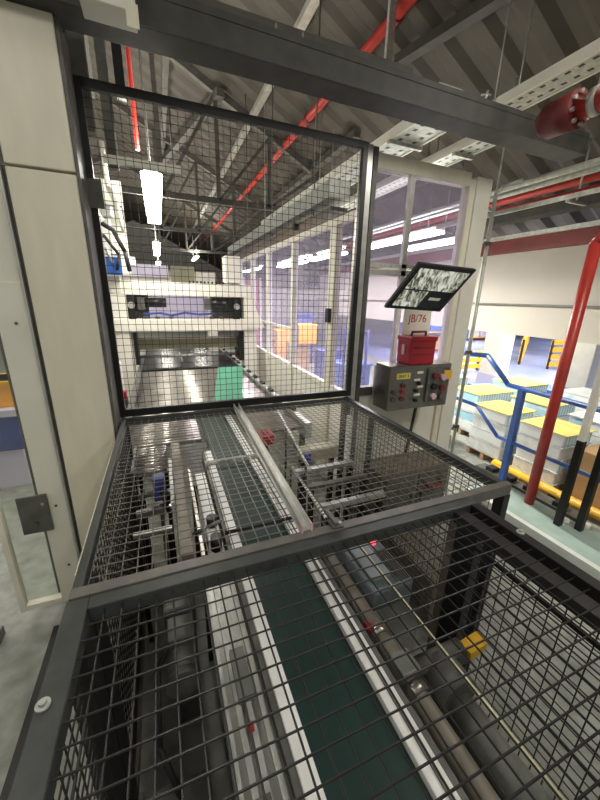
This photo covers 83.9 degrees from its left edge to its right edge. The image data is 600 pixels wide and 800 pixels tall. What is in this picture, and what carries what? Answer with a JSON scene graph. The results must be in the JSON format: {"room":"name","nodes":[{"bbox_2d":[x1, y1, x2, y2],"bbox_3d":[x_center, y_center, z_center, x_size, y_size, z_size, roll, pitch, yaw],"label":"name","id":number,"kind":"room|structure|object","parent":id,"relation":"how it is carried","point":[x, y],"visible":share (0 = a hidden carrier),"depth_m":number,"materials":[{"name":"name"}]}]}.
{"room":"factory floor","nodes":[
{"label":"factory floor","id":0,"kind":"room"},
{"bbox_2d":[89,104,132,222],"bbox_3d":[-11.335,-8.657,12.326,7.500,3.955,44.128,-5,18,-21],"label":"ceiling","id":1,"kind":"structure","parent":0,"point":[93,141],"depth_m":15.93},
{"bbox_2d":[110,220,238,318],"bbox_3d":[-13.383,-11.834,31.422,18.200,8.800,0.200,-5,18,-21],"label":"wall","id":2,"kind":"structure","parent":0,"point":[145,240],"depth_m":30.96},
{"bbox_2d":[0,319,599,799],"bbox_3d":[10.152,-4.236,23.888,55.000,0.150,47.000,-5,18,-21],"label":"floor","id":3,"kind":"structure","parent":0,"point":[23,646],"depth_m":2.59,"materials":[{"name":"concrete"}]},
{"bbox_2d":[0,407,31,487],"bbox_3d":[-4.197,0.589,4.687,0.840,1.125,0.800,-5,18,-21],"label":"storage bin","id":4,"kind":"object","parent":3,"relation":"on","point":[14,468],"visible":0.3,"depth_m":4.51,"materials":[{"name":"blue plastic"}]},
{"bbox_2d":[0,373,13,406],"bbox_3d":[-4.132,-0.125,4.488,0.700,0.350,0.560,-5,18,-21],"label":"crate","id":5,"kind":"object","parent":4,"relation":"on","point":[6,400],"visible":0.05,"depth_m":4.36,"materials":[{"name":"orange plastic"}]},
{"bbox_2d":[0,625,58,799],"bbox_3d":[-1.497,2.171,1.648,0.090,0.012,2.420,-5,18,-21],"label":"channel","id":6,"kind":"object","parent":3,"relation":"on","point":[5,792],"visible":0.4,"depth_m":2.10,"materials":[{"name":"black metal"}]},
{"bbox_2d":[0,334,60,591],"bbox_3d":[-2.117,0.342,2.636,0.090,2.900,0.064,-5,18,-21],"label":"post","id":7,"kind":"object","parent":3,"relation":"on","point":[1,343],"visible":0.02,"depth_m":2.59,"materials":[{"name":"grey metal"}]},
{"bbox_2d":[0,0,138,601],"bbox_3d":[-1.998,-0.159,2.316,1.215,4.050,0.300,-5,18,-21],"label":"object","id":8,"kind":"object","parent":3,"relation":"on","point":[54,332],"depth_m":2.15,"materials":[{"name":"grey metal"}]},
{"bbox_2d":[0,500,62,612],"bbox_3d":[-2.067,0.479,2.364,0.280,2.500,0.060,-5,18,-21],"label":"frame","id":9,"kind":"object","parent":8,"relation":"attached to","point":[25,605],"depth_m":2.58,"materials":[{"name":"white paint"}]},
{"bbox_2d":[15,493,53,534],"bbox_3d":[-1.964,0.851,2.472,0.185,0.310,0.035,-5,18,-21],"label":"hinge plate","id":10,"kind":"object","parent":8,"relation":"attached to","point":[34,512],"visible":1,"depth_m":2.47,"materials":[{"name":"grey metal"}]},
{"bbox_2d":[72,74,368,416],"bbox_3d":[-0.475,-1.064,2.876,2.265,2.330,0.065,-5,18,-21],"label":"mesh panel","id":11,"kind":"object","parent":8,"relation":"attached to","point":[81,83],"visible":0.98,"depth_m":2.77,"materials":[{"name":"black paint"}]},
{"bbox_2d":[62,29,95,135],"bbox_3d":[-1.553,-2.400,2.245,0.180,1.000,0.084,-5,18,-21],"label":"strut","id":12,"kind":"object","parent":11,"relation":"attached to","point":[75,41],"visible":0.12,"depth_m":2.26,"materials":[{"name":"grey metal"}]},
{"bbox_2d":[6,0,589,162],"bbox_3d":[-0.546,-2.313,2.094,7.320,0.272,0.235,-5,18,-21],"label":"roof beam","id":13,"kind":"structure","parent":8,"relation":"on","point":[189,31],"depth_m":2.29,"materials":[{"name":"metal"}]},
{"bbox_2d":[80,0,139,32],"bbox_3d":[-0.993,-2.210,1.706,0.270,0.520,0.173,-5,18,-21],"label":"junction box","id":14,"kind":"object","parent":13,"relation":"hanging from","point":[122,14],"visible":1,"depth_m":1.74,"materials":[{"name":"white paint"}]},
{"bbox_2d":[193,0,412,73],"bbox_3d":[-1.548,-2.336,1.727,5.200,0.100,0.120,-5,18,-21],"label":"beam","id":15,"kind":"structure","parent":13,"relation":"on","point":[213,3],"depth_m":2.27,"materials":[{"name":"metal"}]},
{"bbox_2d":[95,178,130,275],"bbox_3d":[-3.825,-1.422,5.783,1.780,4.350,0.115,-5,18,-21],"label":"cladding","id":16,"kind":"object","parent":3,"relation":"on","point":[116,188],"visible":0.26,"depth_m":5.55,"materials":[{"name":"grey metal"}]},
{"bbox_2d":[99,140,135,292],"bbox_3d":[-3.080,-1.809,4.973,1.444,5.600,0.830,10,19,26],"label":"machine","id":17,"kind":"object","parent":3,"relation":"on","point":[117,268],"visible":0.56,"depth_m":4.58,"materials":[{"name":"metal"}]},
{"bbox_2d":[133,525,174,642],"bbox_3d":[-1.054,1.402,2.511,0.255,1.000,0.045,-5,18,-21],"label":"bar","id":18,"kind":"object","parent":3,"relation":"on","point":[168,529],"visible":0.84,"depth_m":2.40,"materials":[{"name":"metal"}]},
{"bbox_2d":[136,472,172,564],"bbox_3d":[-1.144,1.210,2.720,0.254,1.240,0.252,-5,18,-21],"label":"sensor","id":19,"kind":"object","parent":3,"relation":"on","point":[168,509],"visible":0.72,"depth_m":2.58,"materials":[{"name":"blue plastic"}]},
{"bbox_2d":[138,488,176,569],"bbox_3d":[-1.260,1.257,3.001,0.255,0.980,0.045,-5,18,-21],"label":"bar","id":20,"kind":"object","parent":3,"relation":"on","point":[144,520],"visible":0.54,"depth_m":2.94,"materials":[{"name":"metal"}]},
{"bbox_2d":[108,264,224,350],"bbox_3d":[-3.237,-1.532,8.127,2.800,3.220,0.750,-5,18,-21],"label":"machine housing","id":21,"kind":"object","parent":3,"relation":"on","point":[172,305],"visible":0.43,"depth_m":7.80,"materials":[{"name":"white paint"}]},
{"bbox_2d":[139,761,212,799],"bbox_3d":[-0.406,2.157,1.190,0.320,0.360,1.100,-5,18,-21],"label":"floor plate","id":22,"kind":"object","parent":3,"relation":"on","point":[197,790],"visible":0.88,"depth_m":1.61,"materials":[{"name":"grey paint"}]},
{"bbox_2d":[145,769,207,799],"bbox_3d":[-0.403,2.047,1.156,0.320,0.030,1.100,-5,18,-21],"label":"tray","id":23,"kind":"object","parent":22,"relation":"on","point":[197,790],"depth_m":1.61,"materials":[{"name":"grey paint"}]},
{"bbox_2d":[157,593,202,799],"bbox_3d":[-0.635,1.642,1.829,0.208,0.960,0.818,-4,18,-18],"label":"motor","id":24,"kind":"object","parent":3,"relation":"on","point":[190,709],"visible":0.72,"depth_m":1.65,"materials":[{"name":"grey paint"}]},
{"bbox_2d":[168,442,196,638],"bbox_3d":[-0.908,1.220,2.604,0.105,1.300,1.500,-5,18,-21],"label":"metal beam","id":25,"kind":"object","parent":3,"relation":"on","point":[188,541],"visible":0.56,"depth_m":2.19,"materials":[{"name":"silver metal"}]},
{"bbox_2d":[110,256,264,399],"bbox_3d":[-2.221,-1.214,6.950,2.870,3.350,0.770,-5,18,-21],"label":"machine","id":26,"kind":"object","parent":3,"relation":"on","point":[225,304],"visible":0.82,"depth_m":6.56,"materials":[{"name":"white paint"}]},
{"bbox_2d":[138,336,235,349],"bbox_3d":[-2.346,-1.227,7.102,2.050,0.200,0.400,-5,18,-21],"label":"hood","id":27,"kind":"object","parent":26,"relation":"attached to","point":[211,340],"depth_m":6.90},
{"bbox_2d":[187,469,221,661],"bbox_3d":[-0.744,1.283,2.636,0.206,1.170,1.100,-5,18,-21],"label":"rail","id":28,"kind":"object","parent":3,"relation":"on","point":[215,543],"visible":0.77,"depth_m":2.40,"materials":[{"name":"silver metal"}]},
{"bbox_2d":[124,347,311,570],"bbox_3d":[-1.984,0.012,6.381,1.920,1.350,7.440,-5,18,-21],"label":"table","id":29,"kind":"object","parent":3,"relation":"on","point":[202,366],"visible":0.51,"depth_m":4.73,"materials":[{"name":"grey metal"}]},
{"bbox_2d":[214,366,242,400],"bbox_3d":[-0.963,-0.194,4.576,0.351,0.370,0.923,-1,17,-9],"label":"belt","id":30,"kind":"object","parent":29,"relation":"on","point":[228,382],"visible":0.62,"depth_m":4.52,"materials":[{"name":"rubber"}]},
{"bbox_2d":[203,581,290,799],"bbox_3d":[-0.176,1.723,1.331,0.165,1.120,1.720,-5,18,-21],"label":"rail","id":31,"kind":"object","parent":3,"relation":"on","point":[246,771],"visible":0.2,"depth_m":1.30,"materials":[{"name":"metal"}]},
{"bbox_2d":[243,277,261,346],"bbox_3d":[-2.298,-4.023,15.966,0.900,3.450,0.240,-5,18,-21],"label":"door","id":32,"kind":"structure","parent":3,"relation":"on","point":[258,281],"depth_m":15.77,"materials":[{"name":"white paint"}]},
{"bbox_2d":[272,329,289,359],"bbox_3d":[-0.688,-2.093,13.300,0.720,1.398,0.720,-5,18,-21],"label":"crate","id":33,"kind":"object","parent":3,"relation":"on","point":[275,332],"visible":0.38,"depth_m":12.95,"materials":[{"name":"orange plastic"}]},
{"bbox_2d":[68,396,511,799],"bbox_3d":[-0.171,1.084,2.590,2.195,1.605,1.900,-5,18,-21],"label":"box","id":34,"kind":"object","parent":3,"relation":"on","point":[107,562],"visible":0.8,"depth_m":1.99,"materials":[{"name":"grey paint"}]},
{"bbox_2d":[233,403,312,532],"bbox_3d":[-0.284,0.315,2.313,0.058,0.048,1.858,-5,18,-20],"label":"channel","id":35,"kind":"object","parent":34,"relation":"on","point":[299,516],"visible":0.98,"depth_m":1.90,"materials":[{"name":"metal"}]},
{"bbox_2d":[277,410,310,511],"bbox_3d":[-0.135,0.925,3.618,0.024,1.310,1.698,-3,17,-13],"label":"rod","id":36,"kind":"object","parent":3,"relation":"on","point":[286,430],"visible":0.38,"depth_m":3.03,"materials":[{"name":"grey metal"}]},
{"bbox_2d":[239,210,355,487],"bbox_3d":[-0.558,-1.282,6.768,0.210,3.669,6.300,-5,18,-21],"label":"guard","id":37,"kind":"object","parent":3,"relation":"on","point":[332,296],"visible":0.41,"depth_m":5.40,"materials":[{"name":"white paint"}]},
{"bbox_2d":[287,341,309,370],"bbox_3d":[-0.075,-1.567,12.142,0.720,1.098,0.720,-5,18,-21],"label":"crate","id":38,"kind":"object","parent":3,"relation":"on","point":[301,351],"visible":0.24,"depth_m":11.87,"materials":[{"name":"brown cardboard"}]},
{"bbox_2d":[297,323,317,343],"bbox_3d":[0.152,-2.328,11.658,0.720,0.648,0.720,-5,18,-21],"label":"crate","id":39,"kind":"object","parent":38,"relation":"on","point":[305,325],"visible":0.75,"depth_m":11.37,"materials":[{"name":"orange plastic"}]},
{"bbox_2d":[7,497,599,799],"bbox_3d":[0.269,1.525,1.162,1.840,1.618,1.200,-5,18,-21],"label":"cage","id":40,"kind":"object","parent":3,"relation":"on","point":[74,676],"visible":0.95,"depth_m":1.11,"materials":[{"name":"grey paint"}]},
{"bbox_2d":[297,441,338,524],"bbox_3d":[0.188,1.023,3.684,0.420,1.100,0.200,-5,18,-21],"label":"frame","id":41,"kind":"object","parent":3,"relation":"on","point":[328,495],"visible":0.55,"depth_m":3.54,"materials":[{"name":"grey metal"}]},
{"bbox_2d":[296,459,353,520],"bbox_3d":[0.244,1.135,3.461,0.620,1.020,0.060,-5,18,-21],"label":"member","id":42,"kind":"object","parent":3,"relation":"on","point":[347,491],"visible":0.56,"depth_m":3.33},
{"bbox_2d":[313,348,342,378],"bbox_3d":[0.894,-1.130,10.881,0.720,1.048,0.720,-5,18,-21],"label":"crate","id":43,"kind":"object","parent":3,"relation":"on","point":[320,363],"visible":0.45,"depth_m":10.62,"materials":[{"name":"blue plastic"}]},
{"bbox_2d":[199,415,468,799],"bbox_3d":[-0.360,1.298,2.634,0.510,1.161,4.400,-5,18,-21],"label":"conveyor","id":44,"kind":"object","parent":3,"relation":"on","point":[299,776],"visible":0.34,"depth_m":1.38,"materials":[{"name":"green rubber"}]},
{"bbox_2d":[307,473,367,522],"bbox_3d":[0.341,1.217,3.234,0.620,1.000,0.060,-5,18,-21],"label":"member","id":45,"kind":"object","parent":3,"relation":"on","point":[346,480],"visible":0.4,"depth_m":3.08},
{"bbox_2d":[319,490,385,563],"bbox_3d":[0.445,1.305,2.989,0.620,0.980,0.060,-5,18,-21],"label":"member","id":46,"kind":"object","parent":3,"relation":"on","point":[379,503],"visible":0.38,"depth_m":2.84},
{"bbox_2d":[335,359,372,388],"bbox_3d":[1.131,-0.271,7.747,0.720,1.248,0.720,-5,18,-21],"label":"crate","id":47,"kind":"object","parent":3,"relation":"on","point":[338,361],"visible":0.22,"depth_m":7.44,"materials":[{"name":"blue paint"}]},
{"bbox_2d":[340,329,369,387],"bbox_3d":[1.061,-0.363,6.670,0.557,2.050,0.060,-5,18,-21],"label":"stand","id":48,"kind":"object","parent":3,"relation":"on","point":[363,377],"visible":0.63,"depth_m":6.52,"materials":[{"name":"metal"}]},
{"bbox_2d":[338,540,412,656],"bbox_3d":[0.432,1.476,2.172,0.270,1.130,0.410,-5,18,-21],"label":"box","id":49,"kind":"object","parent":3,"relation":"on","point":[377,599],"visible":0.41,"depth_m":1.91,"materials":[{"name":"blue paint"}]},
{"bbox_2d":[374,601,417,664],"bbox_3d":[0.524,1.647,1.842,0.209,1.000,0.298,-5,18,-21],"label":"plate","id":50,"kind":"object","parent":3,"relation":"on","point":[407,641],"visible":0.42,"depth_m":1.73,"materials":[{"name":"grey paint"}]},
{"bbox_2d":[363,450,449,526],"bbox_3d":[1.236,1.113,3.907,0.950,0.850,0.442,-5,18,-21],"label":"base cabinet","id":51,"kind":"object","parent":3,"relation":"on","point":[415,489],"visible":0.43,"depth_m":3.72,"materials":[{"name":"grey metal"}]},
{"bbox_2d":[322,553,500,799],"bbox_3d":[0.469,1.682,1.534,0.115,1.110,1.620,-5,18,-21],"label":"metal pipe","id":52,"kind":"object","parent":3,"relation":"on","point":[418,685],"visible":0.68,"depth_m":1.36,"materials":[{"name":"silver metal"}]},
{"bbox_2d":[378,527,444,620],"bbox_3d":[1.115,1.558,3.143,0.450,0.440,0.790,-5,18,-21],"label":"box","id":53,"kind":"object","parent":3,"relation":"on","point":[408,538],"visible":0.18,"depth_m":2.94,"materials":[{"name":"metal"}]},
{"bbox_2d":[344,144,492,512],"bbox_3d":[1.272,-0.543,4.010,1.660,3.960,0.240,-5,18,-21],"label":"guard","id":54,"kind":"object","parent":3,"relation":"on","point":[432,423],"visible":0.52,"depth_m":3.75,"materials":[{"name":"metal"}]},
{"bbox_2d":[372,359,451,452],"bbox_3d":[1.267,0.082,3.883,0.830,1.043,0.410,-5,18,-21],"label":"control box","id":55,"kind":"object","parent":54,"relation":"attached to","point":[396,385],"visible":0.99,"depth_m":3.66,"materials":[{"name":"silver metal"}]},
{"bbox_2d":[401,309,431,334],"bbox_3d":[1.315,-0.788,3.787,0.380,0.680,0.013,-5,18,-21],"label":"plate","id":56,"kind":"object","parent":55,"relation":"attached to","point":[413,320],"visible":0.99,"depth_m":3.75,"materials":[{"name":"white paint"}]},
{"bbox_2d":[397,331,437,364],"bbox_3d":[1.285,-0.587,3.685,0.365,0.353,0.240,-5,18,-21],"label":"box","id":57,"kind":"object","parent":55,"relation":"on","point":[413,349],"visible":1,"depth_m":3.60,"materials":[{"name":"red plastic"}]},
{"bbox_2d":[384,262,475,311],"bbox_3d":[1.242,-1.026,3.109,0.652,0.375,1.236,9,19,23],"label":"monitor","id":58,"kind":"object","parent":54,"relation":"attached to","point":[428,286],"visible":1,"depth_m":2.71,"materials":[{"name":"black plastic"}]},
{"bbox_2d":[445,178,522,490],"bbox_3d":[2.226,-0.548,4.208,0.283,3.901,0.079,5,17,11],"label":"vertical conduit","id":59,"kind":"object","parent":54,"relation":"attached to","point":[487,243],"visible":0.97,"depth_m":4.03,"materials":[{"name":"metal"}]},
{"bbox_2d":[338,521,565,799],"bbox_3d":[0.585,1.615,1.630,0.030,1.188,1.740,-5,18,-21],"label":"rod","id":60,"kind":"object","parent":3,"relation":"on","point":[444,650],"visible":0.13,"depth_m":1.25,"materials":[{"name":"black paint"}]},
{"bbox_2d":[413,631,551,799],"bbox_3d":[0.834,1.759,1.589,0.400,0.949,0.600,-5,18,-21],"label":"motor","id":61,"kind":"object","parent":3,"relation":"on","point":[500,771],"visible":0.66,"depth_m":1.46,"materials":[{"name":"grey metal"}]},
{"bbox_2d":[451,383,516,433],"bbox_3d":[3.757,0.214,6.948,1.020,0.920,0.670,-5,18,-21],"label":"pallet","id":62,"kind":"object","parent":3,"relation":"on","point":[476,393],"visible":0.3,"depth_m":6.68,"materials":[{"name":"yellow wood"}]},
{"bbox_2d":[476,332,514,382],"bbox_3d":[6.530,-2.247,10.823,0.660,3.500,0.660,-5,18,-21],"label":"column","id":63,"kind":"structure","parent":3,"relation":"on","point":[499,346],"depth_m":10.86,"materials":[{"name":"white paint"}]},
{"bbox_2d":[466,400,536,463],"bbox_3d":[3.459,0.557,5.799,0.670,0.920,0.670,-5,18,-21],"label":"pallet","id":64,"kind":"object","parent":3,"relation":"on","point":[499,413],"visible":0.64,"depth_m":5.62,"materials":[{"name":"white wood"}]},
{"bbox_2d":[492,377,549,394],"bbox_3d":[4.819,0.061,7.435,0.870,0.980,0.720,-5,18,-21],"label":"pallet","id":65,"kind":"object","parent":3,"relation":"on","point":[538,385],"visible":0.12,"depth_m":7.19,"materials":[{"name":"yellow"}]},
{"bbox_2d":[456,351,599,482],"bbox_3d":[3.325,0.664,3.770,0.080,1.894,4.803,-5,18,-21],"label":"railing","id":66,"kind":"object","parent":3,"relation":"on","point":[521,393],"visible":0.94,"depth_m":4.60,"materials":[{"name":"metal"}]},
{"bbox_2d":[465,483,599,580],"bbox_3d":[3.465,1.875,2.882,0.640,0.105,4.450,-5,18,-21],"label":"slab","id":67,"kind":"object","parent":3,"relation":"on","point":[582,549],"visible":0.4,"depth_m":3.83,"materials":[{"name":"concrete"}]},
{"bbox_2d":[524,232,599,504],"bbox_3d":[3.213,-0.232,3.882,0.437,3.336,0.135,4,17,7],"label":"pipe","id":68,"kind":"object","parent":67,"relation":"on","point":[593,252],"visible":1,"depth_m":3.82,"materials":[{"name":"metal"}]},
{"bbox_2d":[553,364,599,526],"bbox_3d":[3.152,0.188,3.592,0.184,2.700,0.085,-5,18,-21],"label":"upright post","id":69,"kind":"object","parent":67,"relation":"on","point":[559,519],"visible":1,"depth_m":3.68,"materials":[{"name":"metal"}]},
{"bbox_2d":[574,445,599,531],"bbox_3d":[3.333,0.218,3.509,0.184,2.700,0.085,-5,18,-21],"label":"upright post","id":70,"kind":"object","parent":67,"relation":"on","point":[581,524],"visible":1,"depth_m":3.74,"materials":[{"name":"metal"}]},
{"bbox_2d":[476,463,589,521],"bbox_3d":[3.208,1.266,4.758,0.200,0.160,1.500,-5,18,-21],"label":"cable tray","id":71,"kind":"object","parent":3,"relation":"on","point":[571,513],"visible":0.67,"depth_m":4.66,"materials":[{"name":"grey metal"}]},
{"bbox_2d":[510,393,575,421],"bbox_3d":[4.350,0.452,6.115,0.770,0.980,0.720,-5,18,-21],"label":"pallet","id":72,"kind":"object","parent":3,"relation":"on","point":[534,402],"visible":0.08,"depth_m":5.78,"materials":[{"name":"white paper"}]},
{"bbox_2d":[491,459,599,520],"bbox_3d":[3.890,1.581,3.760,0.130,0.175,3.850,-5,18,-21],"label":"rail","id":73,"kind":"object","parent":3,"relation":"on","point":[551,491],"visible":0.51,"depth_m":4.63,"materials":[{"name":"metal"}]},
{"bbox_2d":[510,416,596,490],"bbox_3d":[3.777,0.804,5.051,0.670,0.900,0.670,-5,18,-21],"label":"pallet","id":74,"kind":"object","parent":3,"relation":"on","point":[565,434],"visible":0.46,"depth_m":4.82,"materials":[{"name":"white paper"}]},
{"bbox_2d":[546,340,563,368],"bbox_3d":[11.150,-1.926,14.098,1.584,1.203,0.160,-4,18,-16],"label":"barrier","id":75,"kind":"object","parent":3,"relation":"on","point":[551,356],"visible":0.35,"depth_m":13.87,"materials":[{"name":"yellow paint"}]},
{"bbox_2d":[563,387,599,411],"bbox_3d":[5.643,0.346,6.573,0.820,0.980,0.820,-5,18,-21],"label":"pallet","id":76,"kind":"object","parent":3,"relation":"on","point":[582,394],"visible":0.19,"depth_m":6.42,"materials":[{"name":"white paper"}]},
{"bbox_2d":[565,342,599,388],"bbox_3d":[7.485,-1.533,8.569,0.660,3.500,0.660,-5,18,-21],"label":"column","id":77,"kind":"structure","parent":3,"relation":"on","point":[585,363],"depth_m":8.54,"materials":[{"name":"white paint"}]},
{"bbox_2d":[567,411,599,445],"bbox_3d":[4.729,0.735,5.291,0.720,0.940,0.720,-5,18,-21],"label":"pallet","id":78,"kind":"object","parent":3,"relation":"on","point":[577,418],"visible":0.12,"depth_m":5.14,"materials":[{"name":"white paper"}]},
{"bbox_2d":[571,444,599,509],"bbox_3d":[4.071,1.107,4.282,0.580,0.785,0.900,-5,18,-21],"label":"carton","id":79,"kind":"object","parent":3,"relation":"on","point":[590,452],"visible":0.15,"depth_m":4.38,"materials":[{"name":"brown cardboard"}]},
{"bbox_2d":[88,0,599,288],"bbox_3d":[-2.874,-8.667,15.908,10.800,5.605,44.128,-5,18,-21],"label":"ceiling","id":80,"kind":"structure","parent":0,"point":[469,61],"depth_m":6.59,"materials":[{"name":"metal"}]},
{"bbox_2d":[93,37,119,171],"bbox_3d":[-1.675,-4.260,2.467,0.080,4.420,0.080,-5,18,-21],"label":"pipe","id":81,"kind":"object","parent":80,"relation":"hanging from","point":[99,44],"visible":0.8,"depth_m":2.92,"materials":[{"name":"grey metal"}]},
{"bbox_2d":[111,42,126,101],"bbox_3d":[-1.631,-4.608,2.601,0.080,3.710,0.080,-5,18,-21],"label":"pipe","id":82,"kind":"object","parent":80,"relation":"hanging from","point":[116,48],"visible":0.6,"depth_m":3.04,"materials":[{"name":"metal"}]},
{"bbox_2d":[125,46,139,150],"bbox_3d":[-1.627,-4.486,2.868,0.044,3.980,0.044,-5,18,-21],"label":"pipe","id":83,"kind":"object","parent":80,"relation":"attached to","point":[127,49],"visible":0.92,"depth_m":3.32,"materials":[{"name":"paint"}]},
{"bbox_2d":[102,96,180,174],"bbox_3d":[-1.227,-2.047,2.571,0.560,0.450,0.050,-5,18,-21],"label":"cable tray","id":84,"kind":"object","parent":80,"relation":"hanging from","point":[136,164],"visible":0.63,"depth_m":2.60,"materials":[{"name":"white paint"}]},
{"bbox_2d":[140,169,161,223],"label":"ceiling lamp","id":85,"kind":"object","parent":80,"relation":"hanging from","point":[146,175],"depth_m":4.06,"materials":[{"name":"white paint"}]},
{"bbox_2d":[92,157,274,259],"bbox_3d":[-8.408,-9.393,16.089,15.072,4.043,0.140,-5,18,-21],"label":"roof truss","id":86,"kind":"object","parent":80,"relation":"attached to","point":[94,160],"visible":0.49,"depth_m":17.31,"materials":[{"name":"metal"}]},
{"bbox_2d":[241,180,429,258],"bbox_3d":[-1.581,-8.025,17.435,0.140,0.140,23.500,-5,18,-21],"label":"roof purlin","id":87,"kind":"structure","parent":86,"relation":"attached to","point":[399,191],"depth_m":8.21,"materials":[{"name":"metal"}]},
{"bbox_2d":[95,92,318,247],"bbox_3d":[-6.161,-7.713,10.785,15.072,4.043,0.140,-5,18,-21],"label":"roof truss","id":88,"kind":"object","parent":80,"relation":"attached to","point":[124,109],"visible":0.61,"depth_m":11.82,"materials":[{"name":"metal"}]},
{"bbox_2d":[161,56,168,207],"bbox_3d":[-5.685,-9.629,13.774,0.140,0.140,26.000,-5,18,-21],"label":"pipe","id":89,"kind":"structure","parent":88,"relation":"attached to","point":[165,61],"depth_m":8.46,"materials":[{"name":"metal"}]},
{"bbox_2d":[121,52,381,226],"bbox_3d":[-4.476,-6.454,6.807,15.072,4.043,0.140,-5,18,-21],"label":"roof truss","id":90,"kind":"object","parent":80,"relation":"attached to","point":[191,70],"visible":0.56,"depth_m":7.95,"materials":[{"name":"metal"}]},
{"bbox_2d":[162,86,224,162],"bbox_3d":[-3.631,-8.105,10.307,0.180,0.734,7.225,-9,20,-30],"label":"brace","id":91,"kind":"object","parent":90,"relation":"attached to","point":[218,94],"visible":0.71,"depth_m":9.43,"materials":[{"name":"metal"}]},
{"bbox_2d":[208,128,360,253],"bbox_3d":[-3.084,-8.709,16.977,0.160,0.140,22.800,-5,18,-21],"label":"cable tray","id":92,"kind":"structure","parent":90,"relation":"attached to","point":[355,133],"depth_m":9.34,"materials":[{"name":"metal"}]},
{"bbox_2d":[187,0,321,239],"bbox_3d":[-3.900,-8.836,14.499,0.140,0.100,26.500,-5,18,-21],"label":"pipe","id":93,"kind":"structure","parent":80,"relation":"attached to","point":[309,8],"depth_m":7.26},
{"bbox_2d":[228,0,350,257],"bbox_3d":[-0.740,-4.905,6.731,0.300,3.290,6.800,-5,18,-21],"label":"duct","id":94,"kind":"object","parent":80,"relation":"hanging from","point":[242,248],"visible":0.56,"depth_m":5.10,"materials":[{"name":"metal"}]},
{"bbox_2d":[235,206,347,257],"bbox_3d":[-0.780,-3.352,7.206,0.240,0.040,6.800,-5,18,-21],"label":"tray","id":95,"kind":"object","parent":94,"relation":"on","point":[310,221],"depth_m":5.24,"materials":[{"name":"grey metal"}]},
{"bbox_2d":[198,0,417,247],"bbox_3d":[-3.065,-8.512,14.785,0.190,0.315,26.800,-5,18,-21],"label":"pipe","id":96,"kind":"object","parent":80,"relation":"hanging from","point":[403,6],"visible":0.65,"depth_m":6.48,"materials":[{"name":"metal"}]},
{"bbox_2d":[261,103,445,224],"bbox_3d":[0.318,-4.741,5.591,0.460,2.475,5.700,-5,18,-21],"label":"cable tray","id":97,"kind":"object","parent":80,"relation":"hanging from","point":[404,138],"visible":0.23,"depth_m":3.85,"materials":[{"name":"metal"}]},
{"bbox_2d":[384,0,396,60],"bbox_3d":[1.177,-4.765,4.364,0.100,0.820,0.050,-5,18,-21],"label":"hanger","id":98,"kind":"object","parent":80,"relation":"hanging from","point":[392,4],"visible":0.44,"depth_m":4.33,"materials":[{"name":"metal"}]},
{"bbox_2d":[319,119,495,220],"bbox_3d":[1.307,-4.484,5.526,0.310,2.010,4.700,-5,18,-21],"label":"cable tray","id":99,"kind":"object","parent":80,"relation":"hanging from","point":[465,148],"visible":0.42,"depth_m":4.32,"materials":[{"name":"metal"}]},
{"bbox_2d":[409,215,444,240],"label":"ceiling lamp","id":100,"kind":"object","parent":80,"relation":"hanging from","point":[426,232],"depth_m":5.84,"materials":[{"name":"white paint"}]},
{"bbox_2d":[408,142,464,250],"bbox_3d":[2.550,-3.837,6.031,0.090,1.960,1.500,-5,18,-21],"label":"ceiling lamp","id":101,"kind":"object","parent":80,"relation":"hanging from","point":[446,241],"visible":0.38,"depth_m":6.27,"materials":[{"name":"white paint"}]},
{"bbox_2d":[394,0,512,64],"bbox_3d":[1.987,-4.799,4.272,0.160,0.270,1.982,-9,20,-30],"label":"brace","id":102,"kind":"object","parent":80,"relation":"attached to","point":[476,11],"visible":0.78,"depth_m":4.30,"materials":[{"name":"metal"}]},
{"bbox_2d":[329,139,599,251],"bbox_3d":[3.665,-3.914,6.535,0.450,0.850,13.000,-5,18,-21],"label":"pipes","id":103,"kind":"object","parent":80,"relation":"hanging from","point":[594,177],"visible":0.48,"depth_m":5.80,"materials":[{"name":"metal"}]},
{"bbox_2d":[342,192,599,255],"bbox_3d":[4.145,-3.697,6.808,0.300,0.200,13.000,-5,18,-21],"label":"duct","id":104,"kind":"object","parent":80,"relation":"hanging from","point":[592,200],"visible":0.56,"depth_m":6.18,"materials":[{"name":"metal"}]},
{"bbox_2d":[343,78,599,239],"bbox_3d":[2.730,-3.437,4.591,1.208,1.975,8.017,-7,19,-26],"label":"conduit","id":105,"kind":"object","parent":80,"relation":"attached to","point":[591,166],"visible":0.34,"depth_m":4.30,"materials":[{"name":"metal"}]},
{"bbox_2d":[492,0,599,110],"bbox_3d":[2.889,-3.678,2.605,0.360,1.435,3.300,-5,18,-21],"label":"cable tray","id":106,"kind":"object","parent":80,"relation":"hanging from","point":[583,63],"visible":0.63,"depth_m":3.40,"materials":[{"name":"metal"}]},
{"bbox_2d":[535,78,599,139],"bbox_3d":[2.634,-1.958,1.118,0.256,0.679,3.500,-5,18,-21],"label":"valve","id":107,"kind":"object","parent":80,"relation":"hanging from","point":[570,112],"visible":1,"depth_m":2.48,"materials":[{"name":"red paint"}]},
{"bbox_2d":[318,244,599,344],"bbox_3d":[4.455,-2.413,7.628,0.250,1.660,18.500,-5,18,-21],"label":"wall","id":108,"kind":"structure","parent":0,"point":[551,276],"depth_m":6.89,"materials":[{"name":"paint"}]},
{"bbox_2d":[317,225,599,275],"bbox_3d":[4.433,-3.326,7.330,0.350,0.260,18.500,-5,18,-21],"label":"trim","id":109,"kind":"structure","parent":108,"relation":"attached to","point":[582,236],"depth_m":6.79,"materials":[{"name":"red paint"}]},
{"bbox_2d":[317,220,599,268],"bbox_3d":[4.270,-3.473,7.214,0.070,0.080,18.500,-5,18,-21],"label":"trim","id":110,"kind":"structure","parent":108,"relation":"attached to","point":[596,222],"depth_m":6.78,"materials":[{"name":"metal"}]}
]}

